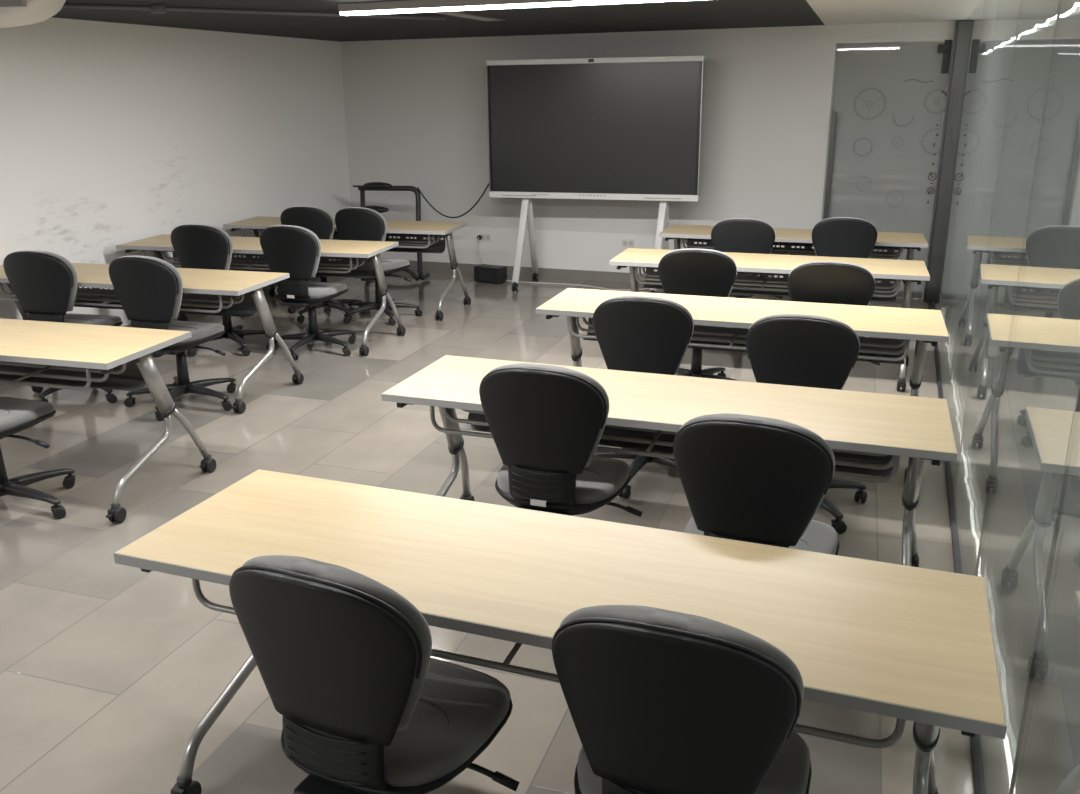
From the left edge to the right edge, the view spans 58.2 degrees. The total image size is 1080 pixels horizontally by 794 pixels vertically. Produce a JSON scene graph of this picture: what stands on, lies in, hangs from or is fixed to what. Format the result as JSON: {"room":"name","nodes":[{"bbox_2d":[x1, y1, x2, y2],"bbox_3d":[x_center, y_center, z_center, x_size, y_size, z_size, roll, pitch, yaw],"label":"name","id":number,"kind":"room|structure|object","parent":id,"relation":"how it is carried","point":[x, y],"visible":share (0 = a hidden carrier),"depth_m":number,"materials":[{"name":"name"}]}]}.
{"room":"classroom","nodes":[
{"label":"classroom","id":0,"kind":"room"},
{"bbox_2d":[0,17,350,326],"bbox_3d":[-4.282,-0.897,4.643,0.150,2.600,12.649,6,19,19],"label":"wall","id":1,"kind":"structure","parent":0,"point":[112,134],"depth_m":7.59,"materials":[{"name":"white paint"}]},
{"bbox_2d":[122,277,319,326],"bbox_3d":[-4.197,0.302,4.995,0.020,0.100,12.640,6,19,19],"label":"baseboard","id":2,"kind":"structure","parent":1,"relation":"attached to","point":[265,288],"depth_m":8.32,"materials":[{"name":"grey tile"}]},
{"bbox_2d":[52,0,823,41],"bbox_3d":[-1.939,-1.771,3.723,5.718,0.180,12.750,5,18,16],"label":"ceiling","id":3,"kind":"structure","parent":0,"point":[694,14],"depth_m":7.26,"materials":[{"name":"paint"}]},
{"bbox_2d":[0,0,65,27],"bbox_3d":[-3.111,-2.081,5.229,1.240,0.180,0.331,5,18,17],"label":"air conditioner","id":4,"kind":"object","parent":3,"relation":"hanging from","point":[13,13],"visible":1,"depth_m":5.02,"materials":[{"name":"white plastic"}]},
{"bbox_2d":[0,0,26,6],"bbox_3d":[-3.127,-2.069,5.081,1.060,0.070,0.030,5,18,17],"label":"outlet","id":5,"kind":"object","parent":4,"relation":"attached to","point":[3,3],"depth_m":4.94,"materials":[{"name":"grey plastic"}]},
{"bbox_2d":[62,3,445,19],"bbox_3d":[-1.736,-2.449,6.179,2.555,0.055,0.090,-12,21,-33],"label":"conduit","id":6,"kind":"object","parent":3,"relation":"attached to","point":[154,8],"visible":0.95,"depth_m":6.03,"materials":[{"name":"grey metal"}]},
{"bbox_2d":[429,11,505,20],"bbox_3d":[-0.522,-2.696,6.848,0.168,0.012,1.080,6,19,19],"label":"ceiling vent","id":7,"kind":"object","parent":3,"relation":"in","point":[461,14],"visible":0.86,"depth_m":6.87,"materials":[{"name":"grey"}]},
{"bbox_2d":[338,0,691,15],"bbox_3d":[0.346,-2.232,5.417,3.310,0.066,0.076,5,18,18],"label":"ceiling lamp","id":8,"kind":"object","parent":3,"relation":"attached to","point":[404,6],"visible":1,"depth_m":5.67,"materials":[{"name":"grey plastic"}]},
{"bbox_2d":[0,266,1079,793],"bbox_3d":[0.336,0.425,4.894,10.215,0.100,15.500,5,18,16],"label":"floor","id":9,"kind":"structure","parent":0,"point":[109,670],"depth_m":4.17,"materials":[{"name":"tile"}]},
{"bbox_2d":[0,396,75,518],"bbox_3d":[-2.450,0.062,4.325,0.658,0.950,0.656,6,18,18],"label":"office chair","id":10,"kind":"object","parent":9,"relation":"on","point":[17,415],"visible":1,"depth_m":4.37,"materials":[{"name":"grey fabric"}]},
{"bbox_2d":[0,396,53,429],"bbox_3d":[-2.473,0.084,4.347,0.476,0.074,0.446,6,18,18],"label":"seat cushion","id":11,"kind":"object","parent":10,"relation":"on","point":[15,413],"depth_m":4.32,"materials":[{"name":"grey fabric"}]},
{"bbox_2d":[3,250,122,402],"bbox_3d":[-2.915,-0.469,6.015,0.661,0.950,0.659,4,18,13],"label":"office chair","id":12,"kind":"object","parent":9,"relation":"on","point":[44,283],"visible":0.6,"depth_m":5.72,"materials":[{"name":"black plastic"}]},
{"bbox_2d":[16,250,76,311],"bbox_3d":[-2.957,-0.687,5.734,0.460,0.365,0.123,4,18,13],"label":"cushion","id":13,"kind":"object","parent":12,"relation":"on","point":[46,281],"depth_m":5.69,"materials":[{"name":"grey fabric"}]},
{"bbox_2d":[64,313,120,325],"bbox_3d":[-2.900,-0.452,6.051,0.476,0.074,0.446,4,18,13],"label":"seat cushion","id":14,"kind":"object","parent":12,"relation":"on","point":[107,320],"depth_m":6.06,"materials":[{"name":"grey fabric"}]},
{"bbox_2d":[0,318,215,522],"bbox_3d":[-2.681,0.041,4.728,2.000,0.750,0.729,5,18,15],"label":"desk","id":15,"kind":"object","parent":9,"relation":"on","point":[72,356],"visible":1,"depth_m":4.46,"materials":[{"name":"grey paint"}]},
{"bbox_2d":[0,263,303,412],"bbox_3d":[-2.596,-0.420,6.192,2.000,0.750,0.729,4,18,14],"label":"desk","id":16,"kind":"object","parent":9,"relation":"on","point":[227,286],"visible":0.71,"depth_m":5.99,"materials":[{"name":"grey paint"}]},
{"bbox_2d":[109,256,235,420],"bbox_3d":[-2.169,-0.408,5.816,0.675,0.950,0.648,5,18,17],"label":"office chair","id":17,"kind":"object","parent":9,"relation":"on","point":[149,290],"visible":0.77,"depth_m":5.55,"materials":[{"name":"black plastic"}]},
{"bbox_2d":[119,256,182,319],"bbox_3d":[-2.252,-0.625,5.532,0.460,0.365,0.123,5,18,17],"label":"cushion","id":18,"kind":"object","parent":17,"relation":"on","point":[150,288],"depth_m":5.48,"materials":[{"name":"grey fabric"}]},
{"bbox_2d":[168,320,223,342],"bbox_3d":[-2.180,-0.389,5.845,0.476,0.074,0.446,5,18,17],"label":"seat cushion","id":19,"kind":"object","parent":17,"relation":"on","point":[201,332],"depth_m":5.81,"materials":[{"name":"grey fabric"}]},
{"bbox_2d":[171,224,277,356],"bbox_3d":[-2.359,-0.832,7.161,0.647,0.950,0.668,4,18,13],"label":"office chair","id":20,"kind":"object","parent":9,"relation":"on","point":[195,246],"visible":0.59,"depth_m":6.82,"materials":[{"name":"grey fabric"}]},
{"bbox_2d":[180,224,232,269],"bbox_3d":[-2.394,-1.041,6.853,0.460,0.365,0.123,4,18,13],"label":"cushion","id":21,"kind":"object","parent":20,"relation":"on","point":[202,246],"depth_m":6.80,"materials":[{"name":"grey fabric"}]},
{"bbox_2d":[116,234,405,355],"bbox_3d":[-2.096,-0.805,7.407,2.000,0.750,0.729,4,18,12],"label":"desk","id":22,"kind":"object","parent":9,"relation":"on","point":[249,247],"visible":0.66,"depth_m":7.22,"materials":[{"name":"grey paint"}]},
{"bbox_2d":[260,225,355,360],"bbox_3d":[-1.681,-0.797,7.045,0.683,0.950,0.632,5,18,17],"label":"office chair","id":23,"kind":"object","parent":9,"relation":"on","point":[295,251],"visible":0.94,"depth_m":6.81,"materials":[{"name":"grey fabric"}]},
{"bbox_2d":[270,225,320,277],"bbox_3d":[-1.747,-1.017,6.772,0.460,0.365,0.123,5,18,17],"label":"cushion","id":24,"kind":"object","parent":23,"relation":"on","point":[295,251],"depth_m":6.72,"materials":[{"name":"grey fabric"}]},
{"bbox_2d":[275,281,346,297],"bbox_3d":[-1.675,-0.781,7.085,0.476,0.074,0.446,5,18,17],"label":"seat cushion","id":25,"kind":"object","parent":23,"relation":"on","point":[315,289],"depth_m":6.96,"materials":[{"name":"grey fabric"}]},
{"bbox_2d":[280,206,363,322],"bbox_3d":[-1.862,-1.157,8.189,0.652,0.950,0.667,4,18,13],"label":"office chair","id":26,"kind":"object","parent":9,"relation":"on","point":[319,221],"visible":0.44,"depth_m":7.84,"materials":[{"name":"grey fabric"}]},
{"bbox_2d":[289,206,334,239],"bbox_3d":[-1.897,-1.371,7.897,0.460,0.365,0.123,4,18,13],"label":"cushion","id":27,"kind":"object","parent":26,"relation":"on","point":[315,219],"depth_m":7.82,"materials":[{"name":"grey fabric"}]},
{"bbox_2d":[223,216,470,320],"bbox_3d":[-1.659,-1.150,8.498,2.000,0.750,0.729,4,18,13],"label":"desk","id":28,"kind":"object","parent":9,"relation":"on","point":[436,230],"visible":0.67,"depth_m":8.31,"materials":[{"name":"grey paint"}]},
{"bbox_2d":[229,555,519,793],"bbox_3d":[-0.355,0.714,2.238,0.652,0.950,0.667,8,19,24],"label":"office chair","id":29,"kind":"object","parent":9,"relation":"on","point":[350,671],"visible":1,"depth_m":1.96,"materials":[{"name":"black plastic"}]},
{"bbox_2d":[242,555,431,730],"bbox_3d":[-0.432,0.496,1.956,0.460,0.365,0.123,8,19,24],"label":"chair back","id":30,"kind":"object","parent":29,"relation":"on","point":[355,655],"depth_m":1.89,"materials":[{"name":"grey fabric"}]},
{"bbox_2d":[384,658,510,786],"bbox_3d":[-0.331,0.736,2.259,0.476,0.074,0.446,8,19,24],"label":"seat cushion","id":31,"kind":"object","parent":29,"relation":"on","point":[459,711],"depth_m":2.16,"materials":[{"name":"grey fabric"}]},
{"bbox_2d":[335,207,421,325],"bbox_3d":[-1.373,-1.132,8.105,0.647,0.950,0.665,7,19,21],"label":"office chair","id":32,"kind":"object","parent":9,"relation":"on","point":[352,223],"visible":0.61,"depth_m":7.81,"materials":[{"name":"grey fabric"}]},
{"bbox_2d":[343,207,386,240],"bbox_3d":[-1.447,-1.343,7.800,0.460,0.365,0.123,7,19,21],"label":"chair back","id":33,"kind":"object","parent":32,"relation":"on","point":[359,223],"depth_m":7.72,"materials":[{"name":"grey fabric"}]},
{"bbox_2d":[380,258,409,270],"bbox_3d":[-1.356,-1.105,8.107,0.476,0.074,0.446,7,19,21],"label":"seat cushion","id":34,"kind":"object","parent":32,"relation":"on","point":[387,264],"depth_m":8.01,"materials":[{"name":"grey fabric"}]},
{"bbox_2d":[352,182,429,280],"bbox_3d":[-1.515,-1.669,9.745,0.736,0.967,0.292,5,18,16],"label":"metal frame","id":35,"kind":"object","parent":9,"relation":"on","point":[371,186],"visible":0.63,"depth_m":9.58,"materials":[{"name":"grey paint"}]},
{"bbox_2d":[474,264,506,283],"bbox_3d":[-0.498,-1.233,9.726,0.300,0.162,0.164,10,20,29],"label":"box","id":36,"kind":"object","parent":9,"relation":"on","point":[496,274],"visible":1,"depth_m":9.66,"materials":[{"name":"black plastic"}]},
{"bbox_2d":[113,469,1006,793],"bbox_3d":[0.010,0.745,2.469,2.000,0.750,0.729,6,19,19],"label":"desk","id":37,"kind":"object","parent":9,"relation":"on","point":[903,643],"visible":0.74,"depth_m":2.25,"materials":[{"name":"brown wood"}]},
{"bbox_2d":[479,363,641,516],"bbox_3d":[0.069,0.272,3.635,0.647,0.950,0.665,6,18,18],"label":"office chair","id":38,"kind":"object","parent":9,"relation":"on","point":[546,423],"visible":0.73,"depth_m":3.33,"materials":[{"name":"grey fabric"}]},
{"bbox_2d":[487,363,608,466],"bbox_3d":[0.007,0.063,3.328,0.460,0.365,0.123,6,18,18],"label":"chair backrest","id":39,"kind":"object","parent":38,"relation":"on","point":[557,416],"depth_m":3.28,"materials":[{"name":"grey fabric"}]},
{"bbox_2d":[497,456,629,503],"bbox_3d":[0.087,0.299,3.639,0.476,0.074,0.446,6,18,18],"label":"seat cushion","id":40,"kind":"object","parent":38,"relation":"on","point":[600,482],"depth_m":3.52,"materials":[{"name":"grey fabric"}]},
{"bbox_2d":[506,280,648,290],"bbox_3d":[0.430,-1.142,9.461,1.594,0.144,0.259,3,18,9],"label":"cable","id":41,"kind":"object","parent":9,"relation":"on","point":[506,280],"visible":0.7,"depth_m":9.54,"materials":[{"name":"grey plastic"}]},
{"bbox_2d":[512,198,668,292],"bbox_3d":[0.491,-1.773,9.123,1.418,1.550,0.645,5,18,16],"label":"display stand","id":42,"kind":"object","parent":9,"relation":"on","point":[526,214],"visible":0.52,"depth_m":9.26,"materials":[{"name":"silver metal"}]},
{"bbox_2d":[486,56,704,201],"bbox_3d":[0.477,-2.449,8.891,2.003,1.246,0.116,5,18,16],"label":"display screen","id":43,"kind":"object","parent":42,"relation":"attached to","point":[613,128],"visible":1,"depth_m":8.85,"materials":[{"name":"black glass"}]},
{"bbox_2d":[417,183,488,217],"bbox_3d":[-0.832,-1.938,9.450,0.764,0.390,0.015,4,18,12],"label":"cable","id":44,"kind":"object","parent":43,"relation":"attached to","point":[488,183],"visible":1,"depth_m":9.49,"materials":[{"name":"black plastic"}]},
{"bbox_2d":[593,296,693,498],"bbox_3d":[0.516,-0.063,4.693,0.661,0.950,0.659,5,18,16],"label":"office chair","id":45,"kind":"object","parent":9,"relation":"on","point":[645,334],"visible":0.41,"depth_m":4.38,"materials":[{"name":"black plastic"}]},
{"bbox_2d":[600,296,693,374],"bbox_3d":[0.464,-0.281,4.414,0.460,0.365,0.123,5,18,16],"label":"chair backrest","id":46,"kind":"object","parent":45,"relation":"on","point":[645,334],"depth_m":4.37,"materials":[{"name":"grey fabric"}]},
{"bbox_2d":[381,355,956,566],"bbox_3d":[0.463,0.342,3.744,2.000,0.750,0.729,6,18,18],"label":"desk","id":47,"kind":"object","parent":9,"relation":"on","point":[867,433],"visible":0.64,"depth_m":3.54,"materials":[{"name":"grey paint"}]},
{"bbox_2d":[551,605,811,793],"bbox_3d":[0.347,0.770,2.053,0.639,0.950,0.682,7,19,20],"label":"office chair","id":48,"kind":"object","parent":9,"relation":"on","point":[659,701],"visible":1,"depth_m":1.72,"materials":[{"name":"black plastic"}]},
{"bbox_2d":[577,732,810,793],"bbox_3d":[0.326,0.791,2.077,0.476,0.074,0.446,7,19,20],"label":"seat cushion","id":49,"kind":"object","parent":48,"relation":"on","point":[790,771],"depth_m":2.01,"materials":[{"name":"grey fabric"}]},
{"bbox_2d":[658,248,738,380],"bbox_3d":[1.002,-0.480,6.012,0.652,0.950,0.678,4,18,14],"label":"office chair","id":50,"kind":"object","parent":9,"relation":"on","point":[686,271],"visible":0.37,"depth_m":5.68,"materials":[{"name":"grey fabric"}]},
{"bbox_2d":[661,248,736,296],"bbox_3d":[0.925,-0.696,5.726,0.460,0.365,0.123,4,18,14],"label":"chair backrest","id":51,"kind":"object","parent":50,"relation":"on","point":[686,271],"depth_m":5.67,"materials":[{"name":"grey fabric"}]},
{"bbox_2d":[536,288,948,480],"bbox_3d":[1.035,-0.109,5.169,2.000,0.750,0.729,5,18,17],"label":"desk","id":52,"kind":"object","parent":9,"relation":"on","point":[894,328],"visible":0.41,"depth_m":4.98,"materials":[{"name":"grey paint"}]},
{"bbox_2d":[711,218,782,328],"bbox_3d":[1.534,-0.899,7.338,0.663,0.950,0.649,5,18,16],"label":"office chair","id":53,"kind":"object","parent":9,"relation":"on","point":[736,235],"visible":0.29,"depth_m":7.01,"materials":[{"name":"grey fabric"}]},
{"bbox_2d":[715,218,774,253],"bbox_3d":[1.476,-1.121,7.067,0.460,0.365,0.123,5,18,16],"label":"cushion","id":54,"kind":"object","parent":53,"relation":"on","point":[736,235],"depth_m":7.00,"materials":[{"name":"grey fabric"}]},
{"bbox_2d":[673,413,838,554],"bbox_3d":[0.701,0.448,3.071,0.659,0.950,0.667,7,19,22],"label":"office chair","id":55,"kind":"object","parent":9,"relation":"on","point":[746,478],"visible":0.45,"depth_m":2.77,"materials":[{"name":"grey fabric"}]},
{"bbox_2d":[684,516,838,554],"bbox_3d":[0.702,0.465,3.109,0.476,0.074,0.446,7,19,22],"label":"seat cushion","id":56,"kind":"object","parent":55,"relation":"on","point":[820,537],"depth_m":3.06,"materials":[{"name":"grey fabric"}]},
{"bbox_2d":[609,248,929,391],"bbox_3d":[1.519,-0.561,6.598,2.000,0.750,0.729,5,18,17],"label":"desk","id":57,"kind":"object","parent":9,"relation":"on","point":[885,271],"visible":0.56,"depth_m":6.43,"materials":[{"name":"grey paint"}]},
{"bbox_2d":[659,224,927,293],"bbox_3d":[2.001,-0.953,7.836,2.000,0.750,0.729,5,18,16],"label":"desk","id":58,"kind":"object","parent":9,"relation":"on","point":[688,234],"visible":0.37,"depth_m":7.66,"materials":[{"name":"grey paint"}]},
{"bbox_2d":[745,314,866,533],"bbox_3d":[1.165,0.041,4.358,0.659,0.950,0.657,6,19,19],"label":"office chair","id":59,"kind":"object","parent":9,"relation":"on","point":[802,350],"visible":0.39,"depth_m":4.00,"materials":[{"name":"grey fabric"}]},
{"bbox_2d":[749,314,859,389],"bbox_3d":[1.087,-0.167,4.046,0.460,0.365,0.123,6,19,19],"label":"cushion","id":60,"kind":"object","parent":59,"relation":"on","point":[802,350],"depth_m":3.99,"materials":[{"name":"black plastic"}]},
{"bbox_2d":[787,261,879,365],"bbox_3d":[1.636,-0.349,5.591,0.648,0.950,0.669,6,18,18],"label":"office chair","id":61,"kind":"object","parent":9,"relation":"on","point":[831,282],"visible":0.34,"depth_m":5.22,"materials":[{"name":"grey fabric"}]},
{"bbox_2d":[790,261,874,305],"bbox_3d":[1.581,-0.561,5.292,0.460,0.365,0.123,6,18,18],"label":"cushion","id":62,"kind":"object","parent":61,"relation":"on","point":[831,282],"depth_m":5.22,"materials":[{"name":"grey fabric"}]},
{"bbox_2d":[812,217,876,257],"bbox_3d":[2.274,-0.925,7.412,0.647,0.950,0.665,5,18,16],"label":"office chair","id":63,"kind":"object","parent":9,"relation":"on","point":[849,237],"visible":0.3,"depth_m":7.05,"materials":[{"name":"black plastic"}]},
{"bbox_2d":[1006,737,1014,793],"bbox_3d":[2.001,0.480,4.510,0.030,0.014,8.919,6,19,19],"label":"light strip","id":64,"kind":"object","parent":9,"relation":"on","point":[1008,753],"visible":0.02,"depth_m":2.75,"materials":[{"name":"white"}]},
{"bbox_2d":[341,21,955,248],"bbox_3d":[1.940,-2.307,9.056,8.688,2.600,0.150,6,18,18],"label":"wall","id":65,"kind":"structure","parent":0,"point":[416,109],"depth_m":9.32,"materials":[{"name":"white paint"}]},
{"bbox_2d":[477,235,482,263],"bbox_3d":[-0.619,-1.484,9.989,0.054,0.336,0.277,-1,18,-4],"label":"plug","id":66,"kind":"object","parent":65,"relation":"attached to","point":[479,237],"visible":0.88,"depth_m":10.04,"materials":[{"name":"black plastic"}]},
{"bbox_2d":[480,233,490,241],"bbox_3d":[-0.567,-1.655,10.058,0.125,0.080,0.012,6,18,18],"label":"wall outlet","id":67,"kind":"object","parent":65,"relation":"attached to","point":[485,237],"visible":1,"depth_m":10.05,"materials":[{"name":"white plastic"}]},
{"bbox_2d":[408,260,645,283],"bbox_3d":[0.275,-1.254,9.891,4.906,0.100,0.020,6,18,18],"label":"baseboard","id":68,"kind":"structure","parent":65,"relation":"attached to","point":[623,277],"depth_m":9.93,"materials":[{"name":"grey tile"}]},
{"bbox_2d":[380,227,803,277],"bbox_3d":[0.246,-1.489,9.830,4.846,0.385,0.012,6,18,18],"label":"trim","id":69,"kind":"structure","parent":65,"relation":"attached to","point":[573,250],"depth_m":9.89,"materials":[{"name":"white paint"}]},
{"bbox_2d":[622,239,634,246],"bbox_3d":[0.873,-1.521,9.584,0.125,0.080,0.012,6,18,18],"label":"wall outlet","id":70,"kind":"object","parent":65,"relation":"attached to","point":[625,242],"visible":1,"depth_m":9.58,"materials":[{"name":"white plastic"}]},
{"bbox_2d":[821,40,951,297],"bbox_3d":[3.063,-2.000,8.669,0.989,2.230,0.094,6,18,18],"label":"door","id":71,"kind":"structure","parent":65,"relation":"in","point":[887,109],"depth_m":8.59,"materials":[{"name":"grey glass"}]},
{"bbox_2d":[923,20,964,302],"bbox_3d":[3.553,-2.002,8.440,0.154,2.380,0.135,5,18,16],"label":"trim","id":72,"kind":"structure","parent":65,"relation":"attached to","point":[959,25],"depth_m":8.38,"materials":[{"name":"grey metal"}]},
{"bbox_2d":[932,9,973,309],"bbox_3d":[3.329,-1.832,7.852,0.010,2.360,1.196,6,19,19],"label":"window","id":73,"kind":"structure","parent":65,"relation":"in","point":[968,22],"depth_m":7.78,"materials":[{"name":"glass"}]},
{"bbox_2d":[936,0,984,367],"bbox_3d":[2.918,-1.491,6.774,0.010,2.360,1.196,6,19,19],"label":"window","id":74,"kind":"structure","parent":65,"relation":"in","point":[978,10],"depth_m":6.67,"materials":[{"name":"clear glass"}]},
{"bbox_2d":[939,0,998,398],"bbox_3d":[2.506,-1.150,5.697,0.010,2.360,1.196,6,19,19],"label":"window","id":75,"kind":"structure","parent":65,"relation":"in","point":[990,6],"depth_m":5.62,"materials":[{"name":"clear glass"}]},
{"bbox_2d":[947,0,1019,499],"bbox_3d":[2.094,-0.810,4.620,0.010,2.360,1.196,6,19,19],"label":"glass panel","id":76,"kind":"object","parent":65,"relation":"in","point":[1008,10],"depth_m":4.52,"materials":[{"name":"clear glass"}]},
{"bbox_2d":[952,0,1058,575],"bbox_3d":[1.683,-0.469,3.543,0.010,2.360,1.196,6,19,19],"label":"glass panel","id":77,"kind":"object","parent":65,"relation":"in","point":[1036,22],"depth_m":3.45,"materials":[{"name":"clear glass"}]},
{"bbox_2d":[975,0,1079,793],"bbox_3d":[1.271,-0.128,2.465,0.010,2.360,1.196,6,19,19],"label":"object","id":78,"kind":"structure","parent":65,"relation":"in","point":[1001,537],"depth_m":2.60,"materials":[{"name":"clear glass"}]},
{"bbox_2d":[806,0,979,24],"bbox_3d":[1.171,-1.500,2.718,1.254,0.138,12.549,5,18,17],"label":"ceiling","id":79,"kind":"structure","parent":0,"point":[830,12],"depth_m":7.03,"materials":[{"name":"white paint"}]},
{"bbox_2d":[930,300,981,793],"bbox_3d":[1.437,0.875,3.250,0.034,0.024,12.278,6,19,19],"label":"trim","id":80,"kind":"structure","parent":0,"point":[976,775],"depth_m":4.04,"materials":[{"name":"grey paint"}]},
{"bbox_2d":[926,42,1079,271],"bbox_3d":[4.732,-2.656,10.138,4.404,2.600,0.150,5,18,16],"label":"wall","id":81,"kind":"structure","parent":0,"point":[1067,255],"depth_m":10.07,"materials":[{"name":"paint"}]},
{"bbox_2d":[1009,381,1079,793],"bbox_3d":[1.271,-0.128,2.465,0.008,2.360,10.829,6,19,19],"label":"trim","id":82,"kind":"structure","parent":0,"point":[1077,405],"depth_m":2.04,"materials":[{"name":"grey metal"}]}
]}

